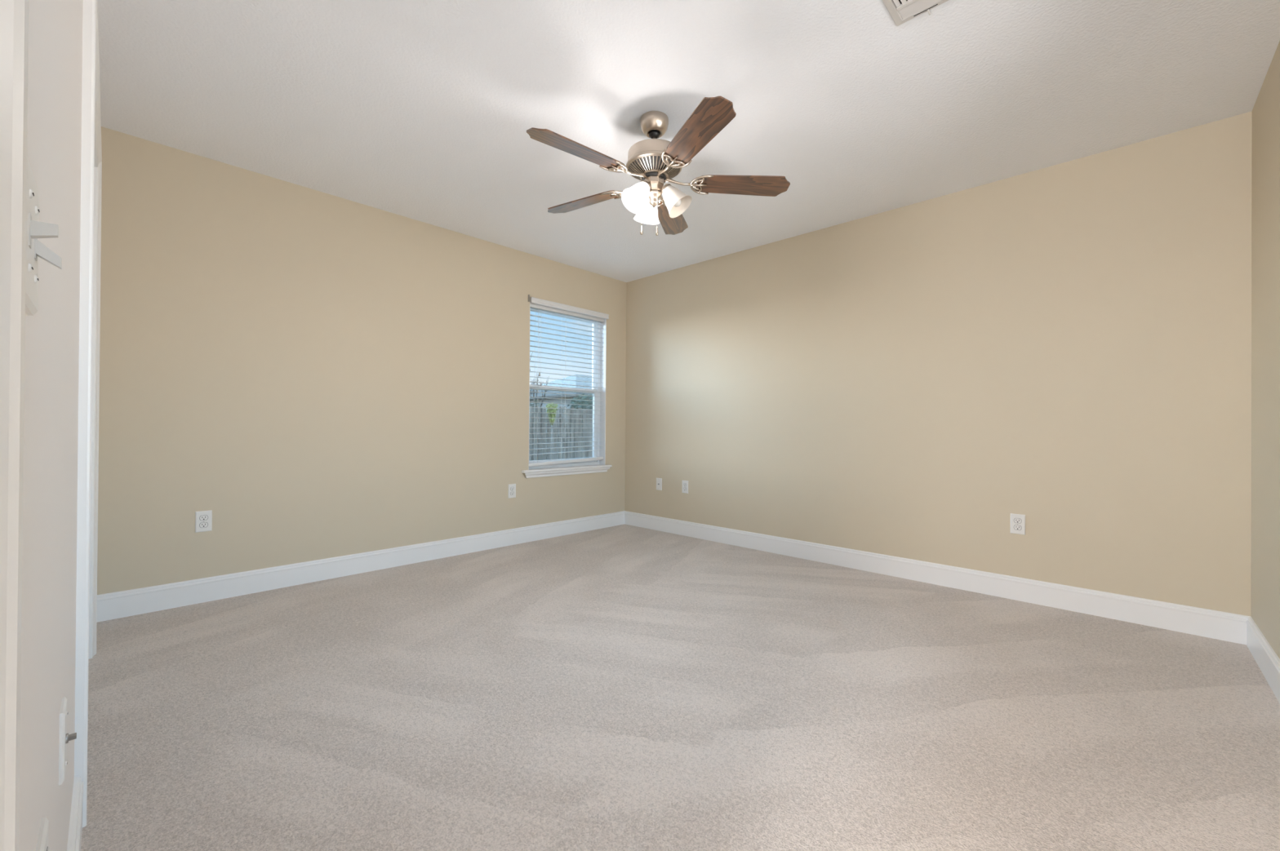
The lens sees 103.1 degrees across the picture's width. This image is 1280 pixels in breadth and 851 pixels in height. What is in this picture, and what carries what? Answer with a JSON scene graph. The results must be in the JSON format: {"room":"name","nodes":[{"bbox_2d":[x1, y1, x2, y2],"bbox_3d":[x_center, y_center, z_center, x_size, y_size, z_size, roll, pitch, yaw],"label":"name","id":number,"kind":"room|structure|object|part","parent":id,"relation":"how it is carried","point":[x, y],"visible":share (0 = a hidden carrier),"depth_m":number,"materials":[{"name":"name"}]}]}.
{"room":"empty bedroom","nodes":[
{"label":"empty bedroom","id":0,"kind":"room"},
{"bbox_2d":[18,0,83,850],"bbox_3d":[-1.246,-0.252,1.041,4.067,2.440,0.120,0,0,44],"label":"wall","id":1,"kind":"structure","parent":0,"point":[55,64],"depth_m":0.66,"materials":[{"name":"white paint"}]},
{"bbox_2d":[0,0,28,850],"bbox_3d":[-0.078,-0.080,-0.065,0.813,2.104,0.141,0,0,44],"label":"door","id":2,"kind":"structure","parent":1,"relation":"in","point":[14,14],"depth_m":0.25,"materials":[{"name":"white paint"}]},
{"bbox_2d":[35,817,49,850],"bbox_3d":[-0.675,0.518,0.575,0.070,0.114,0.008,0,0,44],"label":"wall outlet","id":3,"kind":"object","parent":1,"relation":"attached to","point":[42,841],"visible":1,"depth_m":0.58,"materials":[{"name":"white plastic"}]},
{"bbox_2d":[25,155,62,315],"bbox_3d":[-0.506,-0.157,0.429,0.116,0.114,0.021,0,0,44],"label":"light switch","id":4,"kind":"object","parent":1,"relation":"attached to","point":[36,229],"visible":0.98,"depth_m":0.42,"materials":[{"name":"white plastic"}]},
{"bbox_3d":[-0.511,-0.157,0.423,0.116,0.114,0.006,0,0,44],"label":"plate","id":5,"kind":"part","parent":4,"relation":"part of","materials":[{"name":"white plastic"}]},
{"bbox_2d":[58,697,76,785],"bbox_3d":[-0.946,0.518,0.841,0.070,0.114,0.018,0,0,44],"label":"cable plate","id":6,"kind":"object","parent":1,"relation":"attached to","point":[64,739],"visible":1,"depth_m":0.82,"materials":[{"name":"white plastic"}]},
{"bbox_3d":[-0.950,0.517,0.837,0.070,0.114,0.006,0,0,44],"label":"plate","id":7,"kind":"part","parent":6,"relation":"part of","materials":[{"name":"white plastic"}]},
{"bbox_2d":[66,776,84,850],"bbox_3d":[-0.842,0.905,0.736,1.392,0.130,0.016,0,0,44],"label":"baseboard","id":8,"kind":"structure","parent":1,"relation":"attached to","point":[74,839],"depth_m":1.10,"materials":[{"name":"white paint"}]},
{"bbox_2d":[74,0,102,827],"bbox_3d":[-1.865,-0.086,1.645,1.346,2.104,0.141,0,0,44],"label":"door frame","id":9,"kind":"structure","parent":1,"relation":"in","point":[91,150],"depth_m":1.23,"materials":[{"name":"white paint"}]},
{"bbox_3d":[-2.286,-0.086,2.132,0.064,2.104,0.021,0,0,44],"label":"casing leg","id":10,"kind":"part","parent":9,"relation":"part of","materials":[{"name":"white paint"}]},
{"bbox_2d":[97,126,626,595],"bbox_3d":[-1.454,-0.182,3.866,0.140,2.560,3.916,0,0,44],"label":"wall","id":11,"kind":"structure","parent":0,"point":[322,375],"depth_m":3.11,"materials":[{"name":"beige paint"}]},
{"bbox_2d":[195,510,212,533],"bbox_3d":[-2.390,0.526,2.783,0.008,0.114,0.070,0,0,44],"label":"wall outlet","id":12,"kind":"object","parent":11,"relation":"attached to","point":[203,519],"visible":1,"depth_m":2.78,"materials":[{"name":"white plastic"}]},
{"bbox_2d":[199,522,208,528],"bbox_3d":[-2.389,0.545,2.780,0.003,0.029,0.036,0,0,44],"label":"receptacle","id":13,"kind":"object","parent":12,"relation":"attached to","point":[202,525],"depth_m":2.78,"materials":[{"name":"white plastic"}]},
{"bbox_2d":[199,515,208,520],"bbox_3d":[-2.388,0.506,2.781,0.003,0.029,0.036,0,0,44],"label":"receptacle","id":14,"kind":"object","parent":12,"relation":"attached to","point":[202,517],"depth_m":2.78,"materials":[{"name":"white plastic"}]},
{"bbox_2d":[97,511,624,622],"bbox_3d":[-1.412,0.913,3.801,0.016,0.130,3.656,0,0,44],"label":"baseboard","id":15,"kind":"structure","parent":11,"relation":"attached to","point":[117,605],"depth_m":3.16,"materials":[{"name":"white paint"}]},
{"bbox_2d":[508,484,515,498],"bbox_3d":[-1.052,0.539,4.181,0.008,0.114,0.070,0,0,44],"label":"wall outlet","id":16,"kind":"object","parent":11,"relation":"attached to","point":[512,487],"visible":1,"depth_m":4.18,"materials":[{"name":"white plastic"}]},
{"bbox_2d":[521,300,612,478],"bbox_3d":[-0.680,-0.306,4.649,0.196,1.505,0.993,0,0,44],"label":"window","id":17,"kind":"structure","parent":11,"relation":"in","point":[596,466],"depth_m":4.94,"materials":[{"name":"white plastic"}]},
{"bbox_3d":[-0.726,-0.674,4.710,0.026,0.712,0.817,0,0,44],"label":"sash","id":18,"kind":"part","parent":17,"relation":"part of","materials":[{"name":"white plastic"}]},
{"bbox_3d":[-0.710,-0.001,4.688,0.026,0.711,0.817,0,0,44],"label":"sash","id":19,"kind":"part","parent":17,"relation":"part of","materials":[{"name":"white plastic"}]},
{"bbox_3d":[-0.715,-0.338,4.697,0.078,1.441,0.877,0,0,44],"label":"frame","id":20,"kind":"part","parent":17,"relation":"part of","materials":[{"name":"white plastic"}]},
{"bbox_2d":[528,294,608,466],"bbox_3d":[-0.655,-0.374,4.631,0.105,1.458,0.902,0,0,44],"label":"window blind","id":21,"kind":"object","parent":17,"relation":"attached to","point":[536,304],"visible":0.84,"depth_m":4.62,"materials":[{"name":"white plastic"}]},
{"bbox_3d":[-0.864,-0.695,4.397,0.002,0.640,0.018,0,0,44],"label":"lift cord","id":22,"kind":"part","parent":21,"relation":"part of","materials":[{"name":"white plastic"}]},
{"bbox_3d":[-0.669,-0.343,4.652,0.055,1.340,0.675,0,0,44],"label":"ladder cord","id":23,"kind":"part","parent":21,"relation":"part of","materials":[{"name":"white plastic"}]},
{"bbox_3d":[-0.674,0.328,4.650,0.056,0.053,0.855,0,0,44],"label":"rail","id":24,"kind":"part","parent":21,"relation":"part of","materials":[{"name":"white plastic"}]},
{"bbox_2d":[80,524,1279,850],"bbox_3d":[0.009,1.042,2.356,4.067,0.120,3.776,0,0,44],"label":"floor","id":25,"kind":"structure","parent":0,"point":[624,687],"depth_m":1.70,"materials":[{"name":"beige carpet"}]},
{"bbox_2d":[97,0,1279,282],"bbox_3d":[0.075,-1.517,2.417,4.347,0.120,3.916,0,0,44],"label":"ceiling","id":26,"kind":"structure","parent":0,"point":[420,110],"depth_m":2.22,"materials":[{"name":"white paint"}]},
{"bbox_2d":[526,96,790,235],"bbox_3d":[0.027,-1.171,2.403,1.249,0.574,1.232,0,0,44],"label":"ceiling fan","id":27,"kind":"object","parent":26,"relation":"hanging from","point":[654,162],"visible":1,"depth_m":2.35,"materials":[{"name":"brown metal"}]},
{"bbox_3d":[-0.264,-1.163,2.141,0.448,0.006,0.138,1,12,-40],"label":"blade","id":28,"kind":"part","parent":27,"relation":"part of","materials":[{"name":"brown wood"}]},
{"bbox_3d":[-0.296,-1.161,2.644,0.448,0.006,0.138,0,12,32],"label":"blade","id":29,"kind":"part","parent":27,"relation":"part of","materials":[{"name":"brown wood"}]},
{"bbox_3d":[-0.001,-1.074,2.349,0.131,0.119,0.131,0,-37,45],"label":"lamp shade","id":30,"kind":"part","parent":27,"relation":"part of","materials":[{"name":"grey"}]},
{"bbox_3d":[-0.019,-1.165,2.344,0.143,0.035,0.020,1,0,-40],"label":"blade arm","id":31,"kind":"part","parent":27,"relation":"part of","materials":[{"name":"silver metal"}]},
{"bbox_3d":[0.000,-1.074,2.349,0.045,0.098,0.045,0,-37,45],"label":"bulb","id":32,"kind":"part","parent":27,"relation":"part of","materials":[{"name":"white glass"}]},
{"bbox_3d":[0.042,-1.073,2.505,0.131,0.119,0.131,0,37,-15],"label":"lamp shade","id":33,"kind":"part","parent":27,"relation":"part of","materials":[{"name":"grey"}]},
{"bbox_3d":[0.106,-1.164,2.311,0.019,0.035,0.143,0,0,-21],"label":"blade arm","id":34,"kind":"part","parent":27,"relation":"part of","materials":[{"name":"silver metal"}]},
{"bbox_3d":[0.173,-1.157,2.830,0.138,0.006,0.448,-13,-3,14],"label":"blade","id":35,"kind":"part","parent":27,"relation":"part of","materials":[{"name":"brown wood"}]},
{"bbox_3d":[0.156,-1.072,2.389,0.131,0.119,0.131,-38,-10,12],"label":"lamp shade","id":36,"kind":"part","parent":27,"relation":"part of","materials":[{"name":"white glass"}]},
{"bbox_3d":[0.156,-1.073,2.390,0.045,0.098,0.045,-38,-10,12],"label":"bulb","id":37,"kind":"part","parent":27,"relation":"part of","materials":[{"name":"white glass"}]},
{"bbox_3d":[0.177,-1.163,2.423,0.143,0.035,0.019,0,0,-5],"label":"blade arm","id":38,"kind":"part","parent":27,"relation":"part of","materials":[{"name":"silver metal"}]},
{"bbox_3d":[0.225,-1.160,2.016,0.138,0.006,0.448,14,-5,-21],"label":"blade","id":39,"kind":"part","parent":27,"relation":"part of","materials":[{"name":"brown wood"}]},
{"bbox_3d":[0.495,-1.156,2.442,0.448,0.006,0.138,0,-13,-4],"label":"blade","id":40,"kind":"part","parent":27,"relation":"part of","materials":[{"name":"brown wood"}]},
{"bbox_2d":[882,0,948,26],"bbox_3d":[0.957,-1.446,1.616,0.352,0.016,0.312,0,0,44],"label":"ceiling vent","id":41,"kind":"object","parent":26,"relation":"in","point":[901,11],"visible":1,"depth_m":1.76,"materials":[{"name":"white metal"}]},
{"bbox_3d":[1.001,-1.441,1.774,0.075,0.008,0.024,0,0,44],"label":"damper lever","id":42,"kind":"part","parent":41,"relation":"part of","materials":[{"name":"white metal"}]},
{"bbox_2d":[624,111,1252,616],"bbox_3d":[1.371,-0.163,3.776,4.067,2.560,0.140,0,0,44],"label":"wall","id":43,"kind":"structure","parent":0,"point":[1065,347],"depth_m":3.00,"materials":[{"name":"beige paint"}]},
{"bbox_2d":[656,478,662,490],"bbox_3d":[0.176,0.555,4.804,0.070,0.114,0.016,0,0,44],"label":"cable plate","id":44,"kind":"object","parent":43,"relation":"attached to","point":[659,481],"visible":1,"depth_m":4.80,"materials":[{"name":"white plastic"}]},
{"bbox_2d":[681,480,688,493],"bbox_3d":[0.406,0.555,4.589,0.070,0.114,0.008,0,0,44],"label":"wall outlet","id":45,"kind":"object","parent":43,"relation":"attached to","point":[685,483],"visible":1,"depth_m":4.58,"materials":[{"name":"white plastic"}]},
{"bbox_2d":[624,511,1250,644],"bbox_3d":[1.310,0.931,3.715,4.067,0.130,0.016,0,0,44],"label":"baseboard","id":46,"kind":"structure","parent":43,"relation":"attached to","point":[1210,624],"depth_m":2.98,"materials":[{"name":"white paint"}]},
{"bbox_2d":[1009,513,1025,535],"bbox_3d":[2.163,0.565,2.908,0.070,0.114,0.008,0,0,44],"label":"wall outlet","id":47,"kind":"object","parent":43,"relation":"attached to","point":[1017,522],"visible":1,"depth_m":2.90,"materials":[{"name":"white plastic"}]},
{"bbox_2d":[1013,524,1021,530],"bbox_3d":[2.161,0.585,2.906,0.036,0.029,0.003,0,0,44],"label":"receptacle","id":48,"kind":"object","parent":47,"relation":"attached to","point":[1016,527],"depth_m":2.91,"materials":[{"name":"white plastic"}]},
{"bbox_2d":[1013,518,1021,524],"bbox_3d":[2.161,0.546,2.906,0.036,0.029,0.003,0,0,44],"label":"receptacle","id":49,"kind":"object","parent":47,"relation":"attached to","point":[1016,521],"depth_m":2.91,"materials":[{"name":"white plastic"}]},
{"bbox_2d":[1250,40,1279,659],"bbox_3d":[1.585,-0.173,0.957,0.140,2.560,3.916,0,0,44],"label":"wall","id":50,"kind":"structure","parent":0,"point":[1265,140],"depth_m":2.08,"materials":[{"name":"beige paint"}]},
{"bbox_2d":[1246,617,1279,703],"bbox_3d":[1.515,0.922,0.999,0.016,0.130,3.656,0,0,44],"label":"baseboard","id":51,"kind":"structure","parent":50,"relation":"attached to","point":[1264,655],"depth_m":2.02,"materials":[{"name":"white paint"}]},
{"label":"outside","id":52,"kind":"structure","parent":0,"visible":0},
{"label":"ground","id":53,"kind":"structure","parent":52,"visible":0},
{"bbox_2d":[529,400,546,455],"bbox_3d":[-3.978,0.185,17.769,1.652,2.312,1.616,0,0,44],"label":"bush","id":54,"kind":"object","parent":53,"relation":"on","point":[535,401],"visible":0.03,"depth_m":17.70,"materials":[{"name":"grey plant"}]},
{"bbox_2d":[529,373,550,427],"bbox_3d":[-5.572,-0.748,27.163,1.487,4.202,0.642,0,0,32],"label":"bare tree","id":55,"kind":"object","parent":53,"relation":"on","point":[537,380],"visible":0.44,"depth_m":27.10,"materials":[{"name":"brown plant"}]},
{"bbox_2d":[545,402,557,459],"bbox_3d":[-2.553,0.320,14.696,0.379,1.991,0.373,0,0,44],"label":"sapling","id":56,"kind":"object","parent":53,"relation":"on","point":[549,411],"visible":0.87,"depth_m":14.66,"materials":[{"name":"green plant"}]},
{"bbox_2d":[528,405,592,461],"bbox_3d":[-1.471,0.364,16.797,0.075,1.894,17.040,0,0,44],"label":"fence","id":57,"kind":"object","parent":53,"relation":"on","point":[574,421],"visible":0.02,"depth_m":15.75,"materials":[{"name":"grey wood"}]},
{"bbox_2d":[529,374,593,448],"bbox_3d":[-3.281,-0.894,32.225,8.800,4.550,9.200,0,0,44],"label":"house","id":58,"kind":"structure","parent":53,"relation":"on","point":[548,396],"depth_m":28.30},
{"bbox_2d":[555,404,568,459],"bbox_3d":[-2.346,0.321,15.257,0.437,2.001,0.346,0,0,-1],"label":"bare sapling","id":59,"kind":"object","parent":53,"relation":"on","point":[566,420],"visible":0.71,"depth_m":15.17,"materials":[{"name":"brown plant"}]},
{"bbox_2d":[567,393,593,454],"bbox_3d":[-2.394,-0.017,22.493,2.612,2.786,2.740,0,0,44],"label":"conifer","id":60,"kind":"object","parent":53,"relation":"on","point":[584,397],"visible":0.09,"depth_m":22.19,"materials":[{"name":"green plant"}]}
]}

